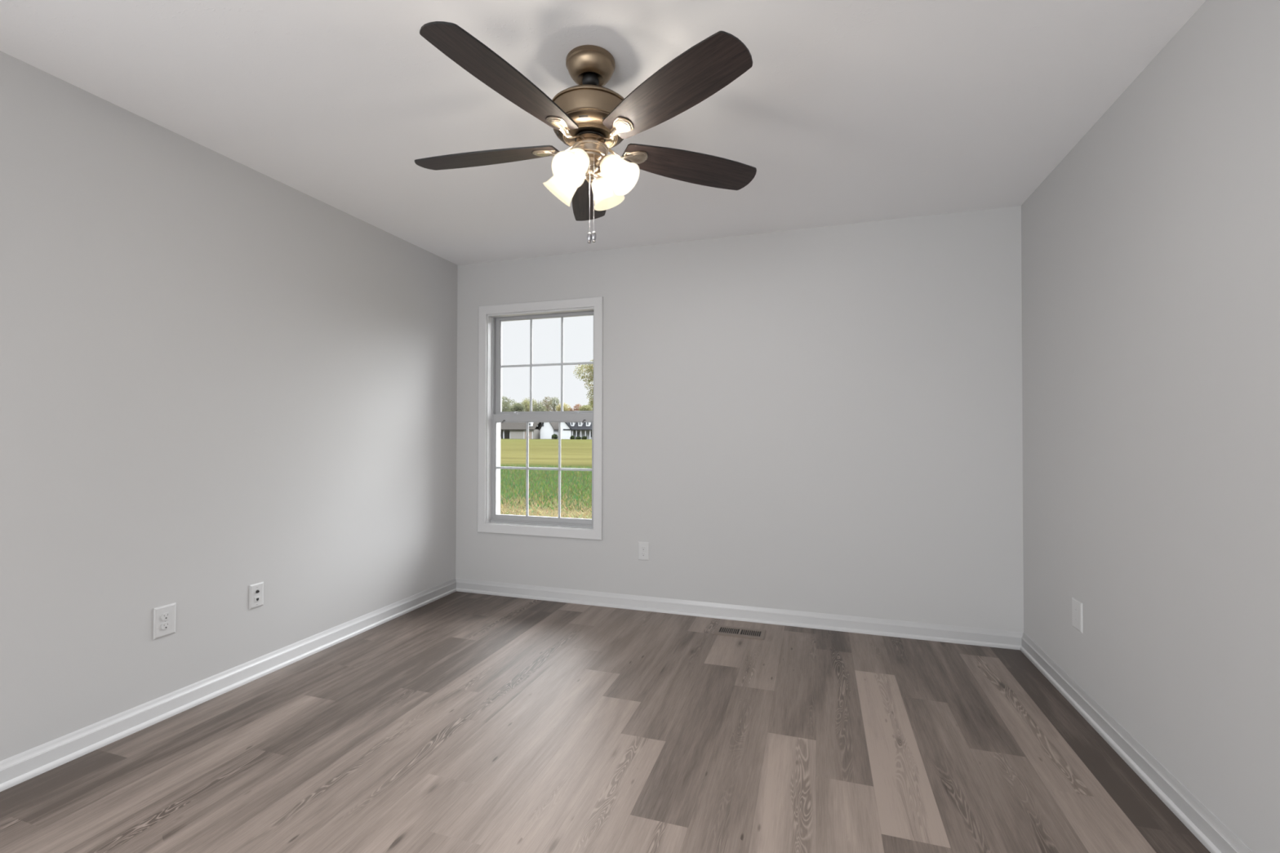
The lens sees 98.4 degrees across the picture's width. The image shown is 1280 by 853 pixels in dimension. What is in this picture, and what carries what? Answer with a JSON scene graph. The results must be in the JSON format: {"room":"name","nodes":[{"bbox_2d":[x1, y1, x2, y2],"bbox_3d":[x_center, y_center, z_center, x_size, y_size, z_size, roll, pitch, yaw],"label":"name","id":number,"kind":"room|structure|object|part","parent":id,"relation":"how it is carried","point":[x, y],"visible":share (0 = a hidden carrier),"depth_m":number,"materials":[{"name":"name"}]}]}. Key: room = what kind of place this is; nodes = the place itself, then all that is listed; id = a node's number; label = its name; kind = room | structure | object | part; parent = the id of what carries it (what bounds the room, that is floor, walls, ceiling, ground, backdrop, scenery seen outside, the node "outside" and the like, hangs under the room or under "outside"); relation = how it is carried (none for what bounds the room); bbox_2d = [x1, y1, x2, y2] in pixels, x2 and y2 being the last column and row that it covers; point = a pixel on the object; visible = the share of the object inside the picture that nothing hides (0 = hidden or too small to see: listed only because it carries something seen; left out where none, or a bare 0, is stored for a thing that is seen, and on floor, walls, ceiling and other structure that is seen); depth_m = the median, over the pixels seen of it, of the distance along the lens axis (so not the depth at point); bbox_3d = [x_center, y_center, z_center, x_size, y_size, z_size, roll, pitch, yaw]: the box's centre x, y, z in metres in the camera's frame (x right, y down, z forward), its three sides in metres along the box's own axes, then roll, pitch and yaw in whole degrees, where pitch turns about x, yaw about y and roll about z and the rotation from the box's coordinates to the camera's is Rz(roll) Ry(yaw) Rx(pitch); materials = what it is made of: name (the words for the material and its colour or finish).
{"room":"empty bedroom","nodes":[
{"label":"empty bedroom","id":0,"kind":"room"},
{"bbox_2d":[0,50,457,761],"bbox_3d":[-2.354,-0.030,1.345,0.160,2.440,6.254,0,-1,18],"label":"wall","id":1,"kind":"structure","parent":0,"point":[219,378],"depth_m":2.35,"materials":[{"name":"grey paint"}]},
{"bbox_2d":[153,602,176,639],"bbox_3d":[-1.964,0.805,2.286,0.009,0.127,0.081,0,-1,18],"label":"wall outlet","id":2,"kind":"object","parent":1,"relation":"attached to","point":[164,616],"visible":1,"depth_m":2.28,"materials":[{"name":"grey plastic"}]},
{"bbox_2d":[160,622,170,630],"bbox_3d":[-1.962,0.824,2.285,0.004,0.027,0.034,0,-1,18],"label":"receptacle","id":3,"kind":"object","parent":2,"relation":"attached to","point":[164,625],"depth_m":2.28,"materials":[{"name":"white plastic"}]},
{"bbox_2d":[160,612,170,620],"bbox_3d":[-1.962,0.785,2.285,0.004,0.027,0.034,0,-1,18],"label":"receptacle","id":4,"kind":"object","parent":2,"relation":"attached to","point":[164,615],"depth_m":2.28,"materials":[{"name":"white plastic"}]},
{"bbox_2d":[0,577,456,791],"bbox_3d":[-1.812,1.163,2.733,0.026,0.090,2.934,0,-1,18],"label":"baseboard","id":5,"kind":"structure","parent":1,"relation":"attached to","point":[17,769],"depth_m":2.35,"materials":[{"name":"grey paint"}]},
{"bbox_2d":[248,582,263,609],"bbox_3d":[-1.842,0.814,2.659,0.014,0.115,0.070,0,-1,18],"label":"wall plate","id":6,"kind":"object","parent":1,"relation":"attached to","point":[256,590],"visible":1,"depth_m":2.65,"materials":[{"name":"grey plastic"}]},
{"bbox_2d":[0,0,1205,265],"bbox_3d":[-0.534,-1.353,0.782,3.974,0.200,6.254,0,-1,18],"label":"ceiling","id":7,"kind":"structure","parent":0,"point":[844,112],"depth_m":2.06,"materials":[{"name":"white paint"}]},
{"bbox_2d":[414,21,756,244],"bbox_3d":[-0.208,-0.926,1.869,1.219,0.628,1.243,0,-1,18],"label":"ceiling fan","id":8,"kind":"object","parent":7,"relation":"hanging from","point":[589,117],"visible":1,"depth_m":1.76,"materials":[{"name":"brown wood"}]},
{"bbox_3d":[-0.544,-0.951,1.956,0.527,0.005,0.154,0,12,13],"label":"blade","id":9,"kind":"part","parent":8,"relation":"part of","materials":[{"name":"brown wood"}]},
{"bbox_3d":[-0.365,-0.956,1.540,0.154,0.005,0.527,14,7,30],"label":"blade","id":10,"kind":"part","parent":8,"relation":"part of","materials":[{"name":"brown wood"}]},
{"bbox_3d":[-0.267,-0.832,1.920,0.133,0.133,0.116,0,-1,18],"label":"lamp shade","id":11,"kind":"part","parent":8,"relation":"part of","materials":[{"name":"white glass"}]},
{"bbox_3d":[-0.218,-0.834,1.771,0.116,0.133,0.133,0,-1,18],"label":"lamp shade","id":12,"kind":"part","parent":8,"relation":"part of","materials":[{"name":"white glass"}]},
{"bbox_3d":[-0.192,-0.880,1.825,0.053,0.049,0.072,0,-1,18],"label":"lamp arm","id":13,"kind":"part","parent":8,"relation":"part of","materials":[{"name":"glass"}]},
{"bbox_3d":[-0.203,-0.947,2.255,0.154,0.006,0.527,-12,1,-5],"label":"blade","id":14,"kind":"part","parent":8,"relation":"part of","materials":[{"name":"brown wood"}]},
{"bbox_3d":[-0.168,-0.781,1.837,0.002,0.270,0.002,0,-1,18],"label":"pull chain","id":15,"kind":"part","parent":8,"relation":"part of","materials":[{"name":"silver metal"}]},
{"bbox_3d":[-0.152,-0.781,1.828,0.002,0.270,0.002,0,-1,18],"label":"pull chain","id":16,"kind":"part","parent":8,"relation":"part of","materials":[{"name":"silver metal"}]},
{"bbox_3d":[-0.145,-0.879,1.915,0.053,0.049,0.072,0,-1,18],"label":"lamp arm","id":17,"kind":"part","parent":8,"relation":"part of","materials":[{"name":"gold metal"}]},
{"bbox_3d":[-0.123,-0.880,1.847,0.072,0.049,0.053,0,-1,18],"label":"lamp arm","id":18,"kind":"part","parent":8,"relation":"part of","materials":[{"name":"gold metal"}]},
{"bbox_3d":[-0.118,-0.832,1.968,0.116,0.133,0.133,0,-1,18],"label":"lamp shade","id":19,"kind":"part","parent":8,"relation":"part of","materials":[{"name":"white glass"}]},
{"bbox_3d":[-0.070,-0.833,1.819,0.133,0.133,0.116,0,-1,18],"label":"lamp shade","id":20,"kind":"part","parent":8,"relation":"part of","materials":[{"name":"white glass"}]},
{"bbox_3d":[0.086,-0.954,1.581,0.154,0.005,0.527,17,-11,-40],"label":"blade","id":21,"kind":"part","parent":8,"relation":"part of","materials":[{"name":"brown wood"}]},
{"bbox_3d":[0.186,-0.949,2.023,0.527,0.005,0.154,0,-13,-23],"label":"blade","id":22,"kind":"part","parent":8,"relation":"part of","materials":[{"name":"brown wood"}]},
{"bbox_2d":[0,591,1210,852],"bbox_3d":[-0.563,1.186,0.676,3.654,0.001,6.094,0,-1,18],"label":"floor","id":23,"kind":"structure","parent":0,"point":[457,722],"depth_m":2.02,"materials":[{"name":"beige wood"}]},
{"bbox_2d":[713,625,766,639],"bbox_3d":[0.591,1.215,3.265,0.292,0.005,0.156,0,-1,18],"label":"floor vent","id":24,"kind":"object","parent":23,"relation":"in","point":[746,633],"visible":1,"depth_m":3.26,"materials":[{"name":"brown metal"}]},
{"bbox_2d":[455,205,1023,632],"bbox_3d":[0.388,0.002,3.670,3.654,2.440,0.160,0,-1,18],"label":"wall","id":25,"kind":"structure","parent":0,"point":[826,420],"depth_m":3.39,"materials":[{"name":"grey paint"}]},
{"bbox_2d":[477,296,603,540],"bbox_3d":[-0.696,-0.056,4.022,0.982,1.667,0.208,0,-1,18],"label":"window","id":26,"kind":"structure","parent":25,"relation":"in","point":[491,317],"depth_m":4.02,"materials":[{"name":"grey paint"}]},
{"bbox_3d":[-0.667,-0.051,4.105,0.970,1.647,0.032,0,-1,18],"label":"exterior trim","id":27,"kind":"part","parent":26,"relation":"part of","materials":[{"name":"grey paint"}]},
{"bbox_3d":[-0.702,0.302,4.002,0.850,0.789,0.030,0,-1,18],"label":"sash","id":28,"kind":"part","parent":26,"relation":"part of","materials":[{"name":"grey plastic"}]},
{"bbox_2d":[496,422,591,517],"bbox_3d":[-0.701,0.311,4.005,0.778,0.689,0.006,0,-1,18],"label":"grille","id":29,"kind":"object","parent":26,"relation":"attached to","point":[527,468],"depth_m":4.04,"materials":[{"name":"grey plastic"}]},
{"bbox_3d":[-0.686,-0.444,4.046,0.834,0.767,0.030,0,-1,18],"label":"sash","id":30,"kind":"part","parent":26,"relation":"part of","materials":[{"name":"glass"}]},
{"bbox_2d":[501,317,593,411],"bbox_3d":[-0.685,-0.453,4.049,0.756,0.688,0.006,0,-1,18],"label":"grille","id":31,"kind":"object","parent":26,"relation":"attached to","point":[503,319],"depth_m":4.08,"materials":[{"name":"grey plastic"}]},
{"bbox_2d":[638,542,648,560],"bbox_3d":[0.024,0.833,3.687,0.078,0.122,0.009,0,-1,18],"label":"wall outlet","id":32,"kind":"object","parent":25,"relation":"attached to","point":[643,547],"visible":1,"depth_m":3.68,"materials":[{"name":"grey plastic"}]},
{"bbox_2d":[455,577,1023,649],"bbox_3d":[0.357,1.176,3.567,3.654,0.090,0.026,0,-1,18],"label":"baseboard","id":33,"kind":"structure","parent":25,"relation":"attached to","point":[873,626],"depth_m":3.44,"materials":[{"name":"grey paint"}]},
{"bbox_2d":[1021,0,1279,852],"bbox_3d":[1.280,-0.036,0.188,0.160,2.440,6.254,0,-1,18],"label":"wall","id":34,"kind":"structure","parent":0,"point":[1150,252],"depth_m":1.74,"materials":[{"name":"grey paint"}]},
{"bbox_2d":[1071,597,1083,633],"bbox_3d":[1.899,0.819,2.401,0.008,0.128,0.094,0,-1,18],"label":"blank wall plate","id":35,"kind":"object","parent":34,"relation":"attached to","point":[1077,606],"visible":1,"depth_m":2.39,"materials":[{"name":"grey plastic"}]},
{"bbox_2d":[1019,632,1253,852],"bbox_3d":[1.189,1.139,0.202,0.026,0.090,5.934,0,-1,18],"label":"baseboard","id":36,"kind":"structure","parent":34,"relation":"attached to","point":[1214,835],"depth_m":1.89,"materials":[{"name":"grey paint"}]},
{"label":"outside","id":37,"kind":"structure","parent":0,"visible":0},
{"bbox_2d":[500,438,591,519],"bbox_3d":[-21.276,4.877,271.127,600.000,0.001,496.166,0,-1,18],"label":"field","id":38,"kind":"structure","parent":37,"point":[574,452],"depth_m":44.28,"materials":[{"name":"plant"}]},
{"bbox_2d":[502,395,511,411],"bbox_3d":[-51.264,-3.713,209.090,9.254,15.639,11.233,0,-1,18],"label":"tree","id":39,"kind":"object","parent":38,"relation":"on","point":[507,405],"visible":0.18,"depth_m":208.06,"materials":[{"name":"green plant"}]},
{"bbox_2d":[504,399,517,411],"bbox_3d":[-51.801,-3.374,222.369,11.223,15.263,10.347,0,-1,18],"label":"tree","id":40,"kind":"object","parent":38,"relation":"on","point":[511,399],"visible":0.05,"depth_m":222.13,"materials":[{"name":"green plant"}]},
{"bbox_2d":[507,402,525,411],"bbox_3d":[-41.881,-2.231,192.963,8.325,12.340,8.580,0,-1,18],"label":"tree","id":41,"kind":"object","parent":38,"relation":"on","point":[519,407],"visible":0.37,"depth_m":190.95,"materials":[{"name":"green plant"}]},
{"bbox_2d":[500,422,542,439],"bbox_3d":[-36.885,0.602,162.883,17.697,6.000,9.000,0,-1,18],"label":"house","id":42,"kind":"structure","parent":38,"relation":"on","point":[508,430],"depth_m":158.52,"materials":[{"name":"grey"}]},
{"bbox_3d":[-31.735,2.445,157.017,2.432,2.200,0.110,0,-1,18],"label":"garage door","id":43,"kind":"part","parent":42,"relation":"part of","materials":[{"name":"white"}]},
{"bbox_2d":[522,400,533,411],"bbox_3d":[-43.121,-3.186,205.402,7.336,14.531,7.341,0,-1,18],"label":"tree","id":44,"kind":"object","parent":38,"relation":"on","point":[527,408],"visible":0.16,"depth_m":204.94,"materials":[{"name":"green plant"}]},
{"bbox_2d":[521,397,537,410],"bbox_3d":[-43.133,-3.921,219.272,10.060,16.320,8.749,0,-1,18],"label":"tree","id":45,"kind":"object","parent":38,"relation":"on","point":[533,402],"visible":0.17,"depth_m":218.45,"materials":[{"name":"green plant"}]},
{"bbox_2d":[532,400,546,411],"bbox_3d":[-35.444,-2.549,189.674,7.323,12.925,8.182,0,-1,18],"label":"tree","id":46,"kind":"object","parent":38,"relation":"on","point":[540,407],"visible":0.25,"depth_m":188.75,"materials":[{"name":"green plant"}]},
{"bbox_2d":[537,395,553,411],"bbox_3d":[-34.190,-3.535,203.259,9.392,15.212,9.279,0,-1,18],"label":"tree","id":47,"kind":"object","parent":38,"relation":"on","point":[546,404],"visible":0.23,"depth_m":202.13,"materials":[{"name":"green plant"}]},
{"bbox_2d":[500,463,591,519],"bbox_3d":[-2.702,1.789,20.244,8.831,0.476,21.262,0,-1,-16],"label":"grass","id":48,"kind":"structure","parent":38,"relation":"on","point":[545,483],"depth_m":16.16,"materials":[{"name":"green plant"}]},
{"bbox_2d":[538,422,558,439],"bbox_3d":[-23.808,0.378,162.918,6.880,6.500,12.700,0,-1,18],"label":"house","id":49,"kind":"structure","parent":38,"relation":"on","point":[547,429],"depth_m":157.63,"materials":[{"name":"grey"}]},
{"bbox_2d":[547,397,560,411],"bbox_3d":[-33.940,-3.774,216.418,9.333,15.994,10.548,0,-1,18],"label":"tree","id":50,"kind":"object","parent":38,"relation":"on","point":[554,405],"visible":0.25,"depth_m":215.96,"materials":[{"name":"green plant"}]},
{"bbox_2d":[551,433,558,439],"bbox_3d":[-24.038,2.789,155.157,1.930,1.708,1.588,0,-1,18],"label":"shrub","id":51,"kind":"object","parent":38,"relation":"on","point":[554,436],"visible":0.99,"depth_m":154.92,"materials":[{"name":"green plant"}]},
{"bbox_2d":[555,402,570,411],"bbox_3d":[-26.003,-2.054,186.495,5.573,11.897,4.927,0,-1,18],"label":"tree","id":52,"kind":"object","parent":38,"relation":"on","point":[558,408],"visible":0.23,"depth_m":185.78,"materials":[{"name":"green plant"}]},
{"bbox_2d":[560,422,591,439],"bbox_3d":[-14.538,0.373,156.659,13.633,6.400,9.500,0,-1,18],"label":"house","id":53,"kind":"structure","parent":38,"relation":"on","point":[581,429],"depth_m":154.06,"materials":[{"name":"grey"}]},
{"bbox_2d":[573,404,581,410],"bbox_3d":[-23.777,-2.314,213.827,8.874,13.054,7.535,0,-1,18],"label":"tree","id":54,"kind":"object","parent":38,"relation":"on","point":[576,405],"visible":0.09,"depth_m":212.69,"materials":[{"name":"green plant"}]},
{"bbox_2d":[573,360,593,406],"bbox_3d":[-1.364,-1.513,31.867,5.135,7.360,2.655,0,-1,7],"label":"leafy tree","id":55,"kind":"object","parent":38,"relation":"on","point":[589,366],"visible":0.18,"depth_m":32.23,"materials":[{"name":"green plant"}]},
{"bbox_2d":[578,404,592,410],"bbox_3d":[-17.562,-1.764,184.098,7.519,11.294,8.303,0,-1,18],"label":"tree","id":56,"kind":"object","parent":38,"relation":"on","point":[587,407],"visible":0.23,"depth_m":182.88,"materials":[{"name":"green plant"}]},
{"bbox_2d":[584,399,593,410],"bbox_3d":[-15.847,-3.142,196.642,9.073,14.344,9.584,0,-1,18],"label":"tree","id":57,"kind":"object","parent":38,"relation":"on","point":[588,404],"visible":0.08,"depth_m":196.32,"materials":[{"name":"green plant"}]}
]}

